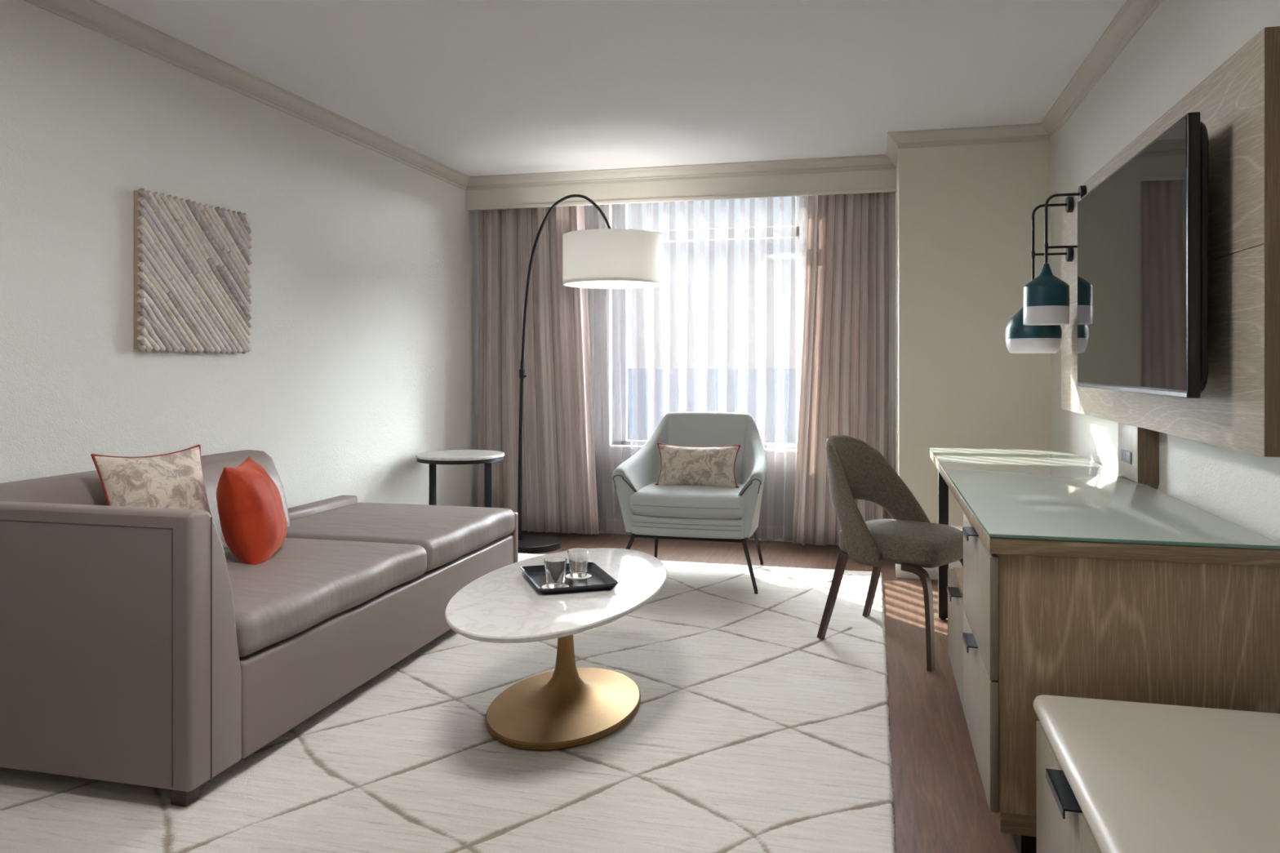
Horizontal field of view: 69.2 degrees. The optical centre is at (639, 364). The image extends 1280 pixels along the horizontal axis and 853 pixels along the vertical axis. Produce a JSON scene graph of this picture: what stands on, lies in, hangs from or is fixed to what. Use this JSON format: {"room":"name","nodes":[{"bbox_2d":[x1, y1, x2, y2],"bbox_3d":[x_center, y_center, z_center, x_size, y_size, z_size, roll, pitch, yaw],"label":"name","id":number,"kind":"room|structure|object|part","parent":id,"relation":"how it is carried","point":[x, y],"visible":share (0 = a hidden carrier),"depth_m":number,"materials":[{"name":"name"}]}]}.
{"room":"hotel room","nodes":[
{"label":"hotel room","id":0,"kind":"room"},
{"bbox_2d":[0,0,478,508],"bbox_3d":[-2.138,-0.050,2.927,0.100,2.480,8.240,0,0,14],"label":"wall","id":1,"kind":"structure","parent":0,"point":[362,360],"depth_m":4.07,"materials":[{"name":"white paint"}]},
{"bbox_2d":[133,187,252,354],"bbox_3d":[-1.833,-0.361,3.841,0.047,0.628,0.659,0,0,14],"label":"wall art","id":2,"kind":"object","parent":1,"relation":"attached to","point":[192,261],"visible":1,"depth_m":3.77,"materials":[{"name":"beige wood"}]},
{"bbox_2d":[23,0,1162,190],"bbox_3d":[-0.357,-1.250,2.280,3.670,0.080,7.650,0,0,14],"label":"trim","id":3,"kind":"structure","parent":1,"relation":"attached to","point":[92,15],"depth_m":4.88,"materials":[{"name":"beige"}]},
{"bbox_2d":[892,191,893,467],"bbox_3d":[1.572,-0.233,5.776,0.008,1.955,0.007,0,0,14],"label":"cord","id":4,"kind":"object","parent":1,"relation":"hanging from","point":[892,192],"visible":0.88,"depth_m":5.78,"materials":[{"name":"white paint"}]},
{"bbox_2d":[94,0,1125,176],"bbox_3d":[-0.310,-1.340,2.469,3.870,0.100,8.240,0,0,14],"label":"ceiling","id":5,"kind":"structure","parent":0,"point":[473,87],"depth_m":4.05,"materials":[{"name":"white paint"}]},
{"bbox_2d":[477,205,599,535],"bbox_3d":[-0.711,-0.053,6.421,0.891,2.424,0.129,0,0,14],"label":"curtain","id":6,"kind":"object","parent":5,"relation":"hanging from","point":[559,488],"visible":0.73,"depth_m":6.42,"materials":[{"name":"beige fabric"}]},
{"bbox_2d":[791,192,888,546],"bbox_3d":[1.275,-0.053,5.923,0.604,2.424,0.147,0,0,14],"label":"curtain","id":7,"kind":"object","parent":5,"relation":"hanging from","point":[845,376],"visible":0.76,"depth_m":5.92,"materials":[{"name":"beige fabric"}]},
{"bbox_2d":[583,191,895,527],"bbox_3d":[0.291,-0.050,6.494,2.880,2.480,0.140,0,0,14],"label":"wall","id":8,"kind":"structure","parent":0,"point":[777,504],"depth_m":6.54,"materials":[{"name":"white paint"}]},
{"bbox_2d":[465,168,896,210],"bbox_3d":[0.190,-1.181,6.093,2.880,0.218,0.026,0,0,14],"label":"window valance","id":9,"kind":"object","parent":8,"relation":"attached to","point":[874,180],"depth_m":6.05,"materials":[{"name":"beige paint"}]},
{"bbox_2d":[598,519,792,542],"bbox_3d":[0.279,1.140,6.417,2.866,0.100,0.014,0,0,14],"label":"baseboard","id":10,"kind":"structure","parent":8,"relation":"attached to","point":[766,533],"depth_m":6.28,"materials":[{"name":"white paint"}]},
{"bbox_2d":[608,195,799,453],"bbox_3d":[0.439,-0.310,6.436,1.325,1.800,0.160,0,0,14],"label":"window","id":11,"kind":"structure","parent":8,"relation":"in","point":[620,211],"depth_m":6.54,"materials":[{"name":"silver metal"}]},
{"bbox_3d":[0.433,0.580,6.412,1.325,0.020,0.110,0,0,14],"label":"sill","id":12,"kind":"part","parent":11,"relation":"part of","materials":[{"name":"white paint"}]},
{"bbox_2d":[521,530,1017,852],"bbox_3d":[-0.310,1.240,2.469,3.870,0.100,8.240,0,0,14],"label":"floor","id":13,"kind":"structure","parent":0,"point":[940,804],"depth_m":3.22,"materials":[{"name":"brown wood"}]},
{"bbox_2d":[0,552,895,852],"bbox_3d":[-0.509,1.182,3.248,2.682,0.014,4.855,0,0,14],"label":"area rug","id":14,"kind":"object","parent":13,"relation":"on","point":[751,731],"visible":0.58,"depth_m":2.75,"materials":[{"name":"carpet"}]},
{"bbox_2d":[0,449,518,806],"bbox_3d":[-1.366,0.777,3.689,0.988,0.798,2.327,0,0,14],"label":"sofa","id":15,"kind":"object","parent":14,"relation":"on","point":[133,651],"visible":0.87,"depth_m":2.58,"materials":[{"name":"grey leather"}]},
{"bbox_3d":[-1.631,0.762,2.669,0.970,0.739,0.214,0,0,14],"label":"arm","id":16,"kind":"part","parent":15,"relation":"part of","materials":[{"name":"grey leather"}]},
{"bbox_3d":[-1.813,0.634,3.454,0.235,0.512,1.420,0,0,14],"label":"backrest","id":17,"kind":"part","parent":15,"relation":"part of","materials":[{"name":"grey leather"}]},
{"bbox_2d":[90,444,226,557],"bbox_3d":[-1.685,0.505,3.267,0.202,0.412,0.418,0,0,27],"label":"throw pillow","id":18,"kind":"object","parent":15,"relation":"on","point":[173,480],"visible":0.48,"depth_m":3.22,"materials":[{"name":"fabric"}]},
{"bbox_3d":[-1.225,1.153,2.497,0.050,0.045,0.050,0,0,14],"label":"leg","id":19,"kind":"part","parent":15,"relation":"part of","materials":[{"name":"brown wood"}]},
{"bbox_2d":[216,456,286,564],"bbox_3d":[-1.453,0.535,3.474,0.227,0.351,0.400,0,0,-11],"label":"throw pillow","id":20,"kind":"object","parent":15,"relation":"on","point":[251,514],"visible":1,"depth_m":3.32,"materials":[{"name":"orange fabric"}]},
{"bbox_2d":[223,537,426,657],"bbox_3d":[-1.357,0.786,3.292,0.778,0.152,1.123,0,0,14],"label":"seat cushion","id":21,"kind":"object","parent":15,"relation":"on","point":[309,588],"depth_m":3.17,"materials":[{"name":"grey leather"}]},
{"bbox_2d":[285,502,515,572],"bbox_3d":[-1.164,0.783,4.310,0.898,0.158,0.936,0,0,14],"label":"seat cushion","id":22,"kind":"object","parent":15,"relation":"on","point":[451,537],"depth_m":4.18,"materials":[{"name":"grey leather"}]},
{"bbox_3d":[-1.093,0.948,4.798,0.978,0.405,0.042,0,0,14],"label":"panel","id":23,"kind":"part","parent":15,"relation":"part of","materials":[{"name":"grey leather"}]},
{"bbox_2d":[415,449,504,507],"bbox_3d":[-1.087,0.857,5.622,0.528,0.638,0.528,0,0,14],"label":"side table","id":24,"kind":"object","parent":14,"relation":"on","point":[433,458],"visible":0.7,"depth_m":5.57,"materials":[{"name":"white stone"}]},
{"bbox_3d":[-1.247,0.860,5.583,0.042,0.608,0.012,0,0,-29],"label":"leg","id":25,"kind":"part","parent":24,"relation":"part of","materials":[{"name":"grey metal"}]},
{"bbox_3d":[-0.927,0.860,5.662,0.042,0.608,0.012,0,0,-29],"label":"leg","id":26,"kind":"part","parent":24,"relation":"part of","materials":[{"name":"grey metal"}]},
{"bbox_2d":[444,547,666,750],"bbox_3d":[-0.255,0.963,3.181,0.654,0.426,1.276,0,0,14],"label":"coffee table","id":27,"kind":"object","parent":14,"relation":"on","point":[567,706],"visible":0.91,"depth_m":3.03,"materials":[{"name":"white stone"}]},
{"bbox_2d":[520,562,617,594],"bbox_3d":[-0.250,0.738,3.209,0.275,0.024,0.355,0,0,-17],"label":"serving tray","id":28,"kind":"object","parent":27,"relation":"on","point":[600,580],"visible":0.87,"depth_m":3.19,"materials":[{"name":"black paint"}]},
{"bbox_2d":[542,583,568,588],"bbox_3d":[-0.283,0.744,3.110,0.092,0.002,0.092,0,0,14],"label":"coaster","id":29,"kind":"object","parent":28,"relation":"on","point":[544,586],"visible":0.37,"depth_m":3.11,"materials":[{"name":"white paper"}]},
{"bbox_2d":[543,557,567,588],"bbox_3d":[-0.283,0.698,3.110,0.077,0.090,0.077,0,0,14],"label":"drinking glass","id":30,"kind":"object","parent":29,"relation":"on","point":[555,567],"visible":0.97,"depth_m":3.08,"materials":[{"name":"clear glass"}]},
{"bbox_2d":[565,573,591,579],"bbox_3d":[-0.217,0.744,3.268,0.092,0.002,0.092,0,0,14],"label":"coaster","id":31,"kind":"object","parent":28,"relation":"on","point":[588,575],"visible":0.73,"depth_m":3.24,"materials":[{"name":"white paper"}]},
{"bbox_2d":[567,547,589,577],"bbox_3d":[-0.217,0.698,3.268,0.077,0.090,0.077,0,0,14],"label":"drinking glass","id":32,"kind":"object","parent":31,"relation":"on","point":[578,557],"visible":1,"depth_m":3.24,"materials":[{"name":"clear glass"}]},
{"bbox_2d":[612,412,767,594],"bbox_3d":[0.323,0.737,5.232,0.818,0.905,0.792,0,0,14],"label":"armchair","id":33,"kind":"object","parent":14,"relation":"on","point":[650,510],"visible":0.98,"depth_m":5.00,"materials":[{"name":"grey fabric"}]},
{"bbox_3d":[-0.088,1.045,4.994,0.157,0.246,0.023,0,0,-39],"label":"leg","id":34,"kind":"part","parent":33,"relation":"part of","materials":[{"name":"black metal"}]},
{"bbox_3d":[0.102,1.052,5.608,0.023,0.260,0.174,0,0,-2],"label":"leg","id":35,"kind":"part","parent":33,"relation":"part of","materials":[{"name":"black metal"}]},
{"bbox_2d":[628,481,746,519],"bbox_3d":[0.300,0.746,5.139,0.644,0.157,0.564,0,0,14],"label":"seat cushion","id":36,"kind":"object","parent":33,"relation":"on","point":[646,500],"depth_m":4.90,"materials":[{"name":"grey fabric"}]},
{"bbox_3d":[0.310,0.862,5.180,0.630,0.113,0.560,0,0,14],"label":"seat","id":37,"kind":"part","parent":33,"relation":"part of","materials":[{"name":"grey fabric"}]},
{"bbox_3d":[0.318,0.928,5.213,0.623,0.021,0.528,0,0,14],"label":"frame","id":38,"kind":"part","parent":33,"relation":"part of","materials":[{"name":"black metal"}]},
{"bbox_2d":[654,443,740,488],"bbox_3d":[0.321,0.560,5.183,0.477,0.232,0.145,0,0,14],"label":"lumbar pillow","id":39,"kind":"object","parent":33,"relation":"on","point":[713,466],"visible":0.97,"depth_m":5.13,"materials":[{"name":"fabric"}]},
{"bbox_3d":[0.571,1.045,4.829,0.022,0.245,0.153,0,0,-20],"label":"leg","id":40,"kind":"part","parent":33,"relation":"part of","materials":[{"name":"black metal"}]},
{"bbox_3d":[0.692,1.052,5.459,0.023,0.260,0.171,0,0,27],"label":"leg","id":41,"kind":"part","parent":33,"relation":"part of","materials":[{"name":"black metal"}]},
{"bbox_2d":[517,194,662,553],"bbox_3d":[-0.407,0.044,5.998,1.116,2.292,0.636,0,0,14],"label":"floor lamp","id":42,"kind":"object","parent":13,"relation":"on","point":[609,258],"visible":0.91,"depth_m":5.73,"materials":[{"name":"white fabric"}]},
{"bbox_3d":[-0.175,-0.667,5.940,0.636,0.315,0.636,0,0,14],"label":"lamp shade","id":43,"kind":"part","parent":42,"relation":"part of","materials":[{"name":"fabric"}]},
{"bbox_2d":[566,280,659,286],"bbox_3d":[-0.175,-0.528,5.940,0.624,0.004,0.624,0,0,14],"label":"diffuser","id":44,"kind":"object","parent":42,"relation":"attached to","point":[569,283],"depth_m":6.02,"materials":[{"name":"white plastic"}]},
{"bbox_2d":[817,435,963,671],"bbox_3d":[1.092,0.754,3.984,0.608,0.872,0.570,0,0,42],"label":"desk chair","id":45,"kind":"object","parent":13,"relation":"on","point":[856,470],"visible":0.88,"depth_m":3.92,"materials":[{"name":"grey fabric"}]},
{"bbox_3d":[0.825,0.987,3.967,0.133,0.385,0.044,0,0,35],"label":"leg","id":46,"kind":"part","parent":45,"relation":"part of","materials":[{"name":"brown wood"}]},
{"bbox_3d":[1.086,0.984,4.285,0.053,0.390,0.167,0,0,-18],"label":"leg","id":47,"kind":"part","parent":45,"relation":"part of","materials":[{"name":"brown wood"}]},
{"bbox_3d":[1.005,0.568,4.062,0.374,0.500,0.570,0,0,42],"label":"backrest","id":48,"kind":"part","parent":45,"relation":"part of","materials":[{"name":"grey fabric"}]},
{"bbox_3d":[1.132,0.751,3.947,0.500,0.130,0.475,0,0,42],"label":"seat","id":49,"kind":"part","parent":45,"relation":"part of","materials":[{"name":"grey fabric"}]},
{"bbox_3d":[1.102,0.994,3.663,0.045,0.392,0.149,0,0,-34],"label":"leg","id":50,"kind":"part","parent":45,"relation":"part of","materials":[{"name":"brown wood"}]},
{"bbox_2d":[929,448,1279,852],"bbox_3d":[1.395,0.794,3.255,0.638,0.790,2.343,0,0,14],"label":"desk","id":51,"kind":"object","parent":13,"relation":"on","point":[1078,577],"visible":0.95,"depth_m":2.17,"materials":[{"name":"brown wood"}]},
{"bbox_3d":[1.416,0.812,4.332,0.043,0.732,0.043,0,0,14],"label":"leg","id":52,"kind":"part","parent":51,"relation":"part of","materials":[{"name":"black metal"}]},
{"bbox_3d":[1.036,0.756,3.060,0.036,0.017,0.130,0,0,14],"label":"handle","id":53,"kind":"part","parent":51,"relation":"part of","materials":[{"name":"black metal"}]},
{"bbox_3d":[1.073,0.905,3.135,0.019,0.308,0.597,0,0,14],"label":"drawer","id":54,"kind":"part","parent":51,"relation":"part of","materials":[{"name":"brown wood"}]},
{"bbox_3d":[0.902,0.756,2.522,0.036,0.017,0.130,0,0,14],"label":"handle","id":55,"kind":"part","parent":51,"relation":"part of","materials":[{"name":"black metal"}]},
{"bbox_3d":[0.902,0.460,2.522,0.036,0.017,0.130,0,0,14],"label":"handle","id":56,"kind":"part","parent":51,"relation":"part of","materials":[{"name":"black metal"}]},
{"bbox_3d":[0.918,0.905,2.518,0.019,0.308,0.669,0,0,14],"label":"drawer","id":57,"kind":"part","parent":51,"relation":"part of","materials":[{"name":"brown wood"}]},
{"bbox_3d":[0.918,0.601,2.518,0.019,0.291,0.669,0,0,14],"label":"drawer","id":58,"kind":"part","parent":51,"relation":"part of","materials":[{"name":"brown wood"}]},
{"bbox_3d":[1.407,0.403,3.252,0.614,0.008,2.343,0,0,14],"label":"glass","id":59,"kind":"part","parent":51,"relation":"part of","materials":[{"name":"grey"}]},
{"bbox_2d":[1033,694,1279,852],"bbox_3d":[0.968,0.959,1.291,0.598,0.461,1.475,0,0,14],"label":"cabinet","id":60,"kind":"object","parent":13,"relation":"on","point":[1113,776],"visible":1,"depth_m":1.68,"materials":[{"name":"beige wood"}]},
{"bbox_3d":[0.784,0.792,1.715,0.036,0.017,0.170,0,0,14],"label":"handle","id":61,"kind":"part","parent":60,"relation":"part of","materials":[{"name":"black metal"}]},
{"bbox_3d":[0.801,0.946,1.711,0.019,0.318,0.702,0,0,14],"label":"drawer","id":62,"kind":"part","parent":60,"relation":"part of","materials":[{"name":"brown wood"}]},
{"bbox_2d":[895,140,1051,562],"bbox_3d":[1.960,-0.050,5.607,0.790,2.480,1.050,0,0,14],"label":"wall column","id":63,"kind":"structure","parent":0,"point":[963,213],"depth_m":5.11,"materials":[{"name":"beige paint"}]},
{"bbox_2d":[894,562,963,579],"bbox_3d":[1.933,1.140,5.527,0.804,0.100,0.910,0,0,14],"label":"baseboard","id":64,"kind":"structure","parent":63,"relation":"attached to","point":[932,572],"depth_m":5.14,"materials":[{"name":"white paint"}]},
{"bbox_2d":[1051,0,1279,543],"bbox_3d":[1.519,-0.050,2.011,0.100,2.480,8.240,0,0,14],"label":"wall","id":65,"kind":"structure","parent":0,"point":[1182,42],"depth_m":3.04,"materials":[{"name":"white"}]},
{"bbox_2d":[1061,26,1279,483],"bbox_3d":[1.740,-0.186,3.250,0.071,1.168,2.350,0,0,14],"label":"wall panel","id":66,"kind":"object","parent":65,"relation":"attached to","point":[1237,104],"visible":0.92,"depth_m":2.33,"materials":[{"name":"brown wood"}]},
{"bbox_2d":[1004,195,1073,353],"bbox_3d":[1.798,-0.403,4.189,0.282,0.702,0.238,0,0,14],"label":"wall lamp","id":67,"kind":"object","parent":66,"relation":"attached to","point":[1020,338],"visible":0.65,"depth_m":4.12,"materials":[{"name":"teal metal"}]},
{"bbox_3d":[1.777,-0.236,4.194,0.238,0.237,0.238,0,0,14],"label":"lamp shade","id":68,"kind":"part","parent":67,"relation":"part of","materials":[{"name":"teal paint"}]},
{"bbox_2d":[1005,337,1061,353],"bbox_3d":[1.777,-0.085,4.194,0.234,0.066,0.234,0,0,14],"label":"diffuser","id":69,"kind":"object","parent":67,"relation":"attached to","point":[1014,345],"depth_m":4.10,"materials":[{"name":"white glass"}]},
{"bbox_3d":[1.843,-0.537,4.178,0.149,0.373,0.012,0,0,14],"label":"arm","id":70,"kind":"part","parent":67,"relation":"part of","materials":[{"name":"black metal"}]},
{"bbox_2d":[1022,185,1086,325],"bbox_3d":[1.754,-0.463,3.932,0.242,0.583,0.181,0,0,14],"label":"wall lamp","id":71,"kind":"object","parent":66,"relation":"attached to","point":[1046,298],"visible":0.88,"depth_m":3.88,"materials":[{"name":"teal metal"}]},
{"bbox_3d":[1.724,-0.339,3.939,0.181,0.186,0.181,0,0,14],"label":"lamp shade","id":72,"kind":"part","parent":71,"relation":"part of","materials":[{"name":"teal paint"}]},
{"bbox_2d":[1022,305,1069,325],"bbox_3d":[1.724,-0.208,3.939,0.181,0.074,0.181,0,0,14],"label":"diffuser","id":73,"kind":"object","parent":71,"relation":"attached to","point":[1033,315],"depth_m":3.87,"materials":[{"name":"white glass"}]},
{"bbox_3d":[1.785,-0.576,3.924,0.138,0.296,0.012,0,0,14],"label":"arm","id":74,"kind":"part","parent":71,"relation":"part of","materials":[{"name":"black metal"}]},
{"bbox_2d":[1120,448,1131,464],"bbox_3d":[1.709,0.323,3.263,0.005,0.042,0.130,0,0,14],"label":"outlet","id":75,"kind":"object","parent":66,"relation":"attached to","point":[1126,454],"depth_m":3.26,"materials":[{"name":"white plastic"}]},
{"bbox_3d":[1.742,0.304,3.248,0.066,0.188,0.252,0,0,14],"label":"power post","id":76,"kind":"part","parent":66,"relation":"part of","materials":[{"name":"white paint"}]},
{"bbox_2d":[1076,111,1208,398],"bbox_3d":[1.569,-0.273,2.918,0.108,0.711,1.283,0,0,14],"label":"television","id":77,"kind":"object","parent":66,"relation":"attached to","point":[1143,230],"visible":1,"depth_m":2.60,"materials":[{"name":"black plastic"}]},
{"bbox_3d":[1.712,0.304,3.125,0.065,0.188,0.002,0,0,14],"label":"post","id":78,"kind":"part","parent":66,"relation":"part of","materials":[{"name":"brown wood"}]},
{"label":"outside","id":79,"kind":"structure","parent":0,"visible":0},
{"bbox_2d":[627,368,795,443],"bbox_3d":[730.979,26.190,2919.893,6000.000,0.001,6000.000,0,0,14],"label":"window pane","id":80,"kind":"structure","parent":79,"point":[768,396],"depth_m":750.74,"materials":[{"name":"clear glass"}]}
]}

